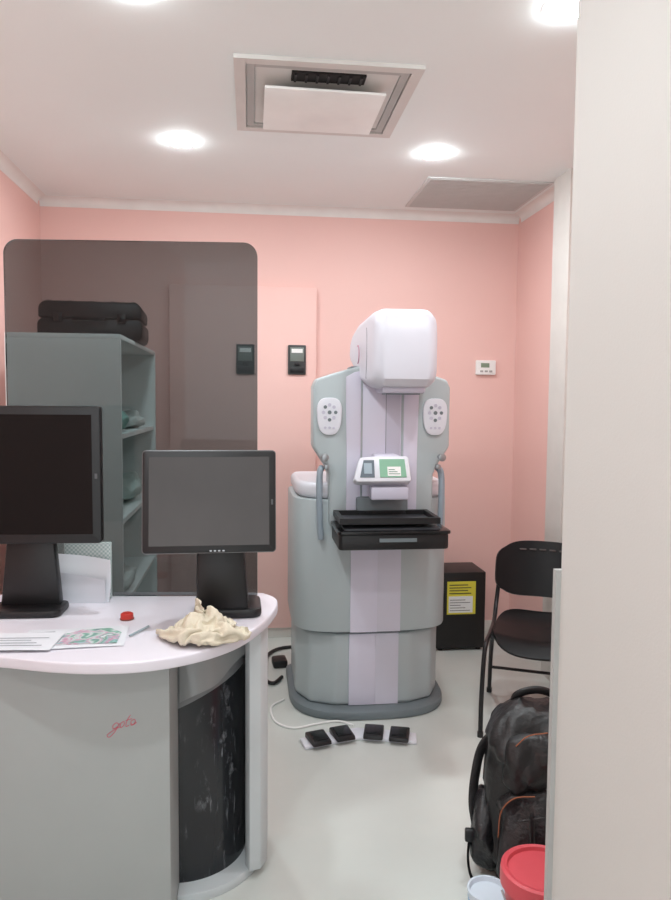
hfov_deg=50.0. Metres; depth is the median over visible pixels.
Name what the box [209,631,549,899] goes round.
floor
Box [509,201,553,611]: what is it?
wall
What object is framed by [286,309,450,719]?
machine
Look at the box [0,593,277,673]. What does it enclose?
countertop
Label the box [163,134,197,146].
recessed light
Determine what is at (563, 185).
trim
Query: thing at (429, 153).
recessed light
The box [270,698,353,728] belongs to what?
cable
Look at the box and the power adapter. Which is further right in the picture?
the power adapter
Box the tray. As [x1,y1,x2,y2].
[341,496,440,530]
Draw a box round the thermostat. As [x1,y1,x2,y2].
[475,360,495,374]
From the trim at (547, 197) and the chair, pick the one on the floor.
the chair
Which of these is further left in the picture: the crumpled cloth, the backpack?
the crumpled cloth
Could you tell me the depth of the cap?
2.12 m
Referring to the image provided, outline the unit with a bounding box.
[436,562,485,650]
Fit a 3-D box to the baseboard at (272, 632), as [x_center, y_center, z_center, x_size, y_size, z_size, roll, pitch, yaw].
[-0.307,1.154,4.578,2.895,0.070,0.015,0,4,-7]
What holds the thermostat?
attached to the wall at (464, 274)
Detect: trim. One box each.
[0,150,45,203]
[39,195,519,223]
[515,186,553,221]
[541,168,572,680]
[544,568,560,899]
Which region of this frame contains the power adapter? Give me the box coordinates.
[272,655,287,667]
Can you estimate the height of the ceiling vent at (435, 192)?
0.009 m
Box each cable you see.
[268,645,290,684]
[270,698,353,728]
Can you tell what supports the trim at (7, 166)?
attached to the wall at (19, 213)
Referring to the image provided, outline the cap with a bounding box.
[120,611,133,620]
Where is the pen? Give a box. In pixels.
[129,625,149,636]
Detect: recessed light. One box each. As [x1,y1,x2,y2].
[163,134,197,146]
[418,147,451,158]
[542,0,577,20]
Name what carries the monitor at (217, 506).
on the countertop
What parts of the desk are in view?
panel, panel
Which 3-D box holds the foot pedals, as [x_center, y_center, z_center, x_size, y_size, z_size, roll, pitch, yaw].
[0.104,1.264,3.196,0.522,0.045,0.179,0,4,-7]
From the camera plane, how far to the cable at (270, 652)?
4.23 m
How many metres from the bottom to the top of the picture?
0.001 m
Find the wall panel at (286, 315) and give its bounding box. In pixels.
[257,287,316,627]
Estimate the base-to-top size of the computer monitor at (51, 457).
0.628 m
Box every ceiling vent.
[233,53,425,137]
[405,177,553,210]
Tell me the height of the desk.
0.818 m
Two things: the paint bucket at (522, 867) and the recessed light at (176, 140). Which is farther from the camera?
the recessed light at (176, 140)
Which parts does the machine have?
grab handle, knob, panel, plate, lid, paddle plate, compression arm, column rail, panel, grab handle, knob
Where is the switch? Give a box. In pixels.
[288,345,305,374]
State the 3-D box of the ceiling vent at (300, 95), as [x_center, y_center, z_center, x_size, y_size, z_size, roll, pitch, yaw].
[-0.055,-1.353,2.827,0.670,0.045,0.670,0,4,-7]
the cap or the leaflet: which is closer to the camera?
the leaflet
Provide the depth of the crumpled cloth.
1.92 m
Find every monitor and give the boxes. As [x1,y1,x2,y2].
[0,406,103,618]
[142,450,275,617]
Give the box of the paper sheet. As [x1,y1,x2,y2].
[0,632,65,649]
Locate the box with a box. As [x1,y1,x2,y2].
[64,542,111,597]
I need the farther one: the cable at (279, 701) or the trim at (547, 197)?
the trim at (547, 197)
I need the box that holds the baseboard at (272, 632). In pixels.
[268,620,491,637]
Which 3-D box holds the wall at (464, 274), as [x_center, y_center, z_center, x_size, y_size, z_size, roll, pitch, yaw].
[0.099,-0.152,4.593,3.935,2.680,0.100,0,4,-7]
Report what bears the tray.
on the machine
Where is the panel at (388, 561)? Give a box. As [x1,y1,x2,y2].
[377,550,400,631]
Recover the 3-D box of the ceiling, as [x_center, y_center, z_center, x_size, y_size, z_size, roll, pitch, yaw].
[0.458,-1.333,1.526,3.935,0.100,6.100,0,4,-7]
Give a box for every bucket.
[467,875,504,899]
[500,844,544,899]
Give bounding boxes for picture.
[56,628,121,644]
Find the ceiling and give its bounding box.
[0,0,577,213]
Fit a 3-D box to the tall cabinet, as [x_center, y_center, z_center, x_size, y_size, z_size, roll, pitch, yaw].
[-1.194,0.364,3.569,0.460,1.770,1.100,0,4,-7]
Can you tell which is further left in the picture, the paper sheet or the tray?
the paper sheet
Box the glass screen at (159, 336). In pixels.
[3,239,257,595]
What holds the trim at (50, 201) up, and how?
attached to the wall at (464, 274)
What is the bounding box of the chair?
[477,541,561,737]
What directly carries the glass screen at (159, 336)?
on the countertop
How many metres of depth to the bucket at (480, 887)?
2.05 m
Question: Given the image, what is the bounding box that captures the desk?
[0,627,267,899]
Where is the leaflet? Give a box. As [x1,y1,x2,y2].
[15,625,128,651]
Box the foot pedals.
[300,724,416,749]
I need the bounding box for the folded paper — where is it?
[58,554,110,602]
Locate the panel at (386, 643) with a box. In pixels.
[375,632,398,703]
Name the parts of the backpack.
handle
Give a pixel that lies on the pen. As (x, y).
(148, 625)
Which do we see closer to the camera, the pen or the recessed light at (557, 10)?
the pen
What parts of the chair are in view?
leg, seat, backrest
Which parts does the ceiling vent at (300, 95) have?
blanking plate, frame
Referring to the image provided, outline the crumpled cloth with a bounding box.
[156,598,251,645]
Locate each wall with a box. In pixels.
[0,170,39,594]
[40,206,518,619]
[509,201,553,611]
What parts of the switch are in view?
plate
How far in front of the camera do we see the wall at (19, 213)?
3.69 m
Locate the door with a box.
[552,0,670,899]
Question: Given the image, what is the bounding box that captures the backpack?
[465,686,549,878]
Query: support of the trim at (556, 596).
attached to the door
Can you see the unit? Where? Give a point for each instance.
(462, 625)
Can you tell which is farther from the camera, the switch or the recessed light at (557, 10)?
the switch
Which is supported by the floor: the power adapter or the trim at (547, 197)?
the power adapter
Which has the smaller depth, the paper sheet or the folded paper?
the paper sheet
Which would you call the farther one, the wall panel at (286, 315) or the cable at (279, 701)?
the wall panel at (286, 315)

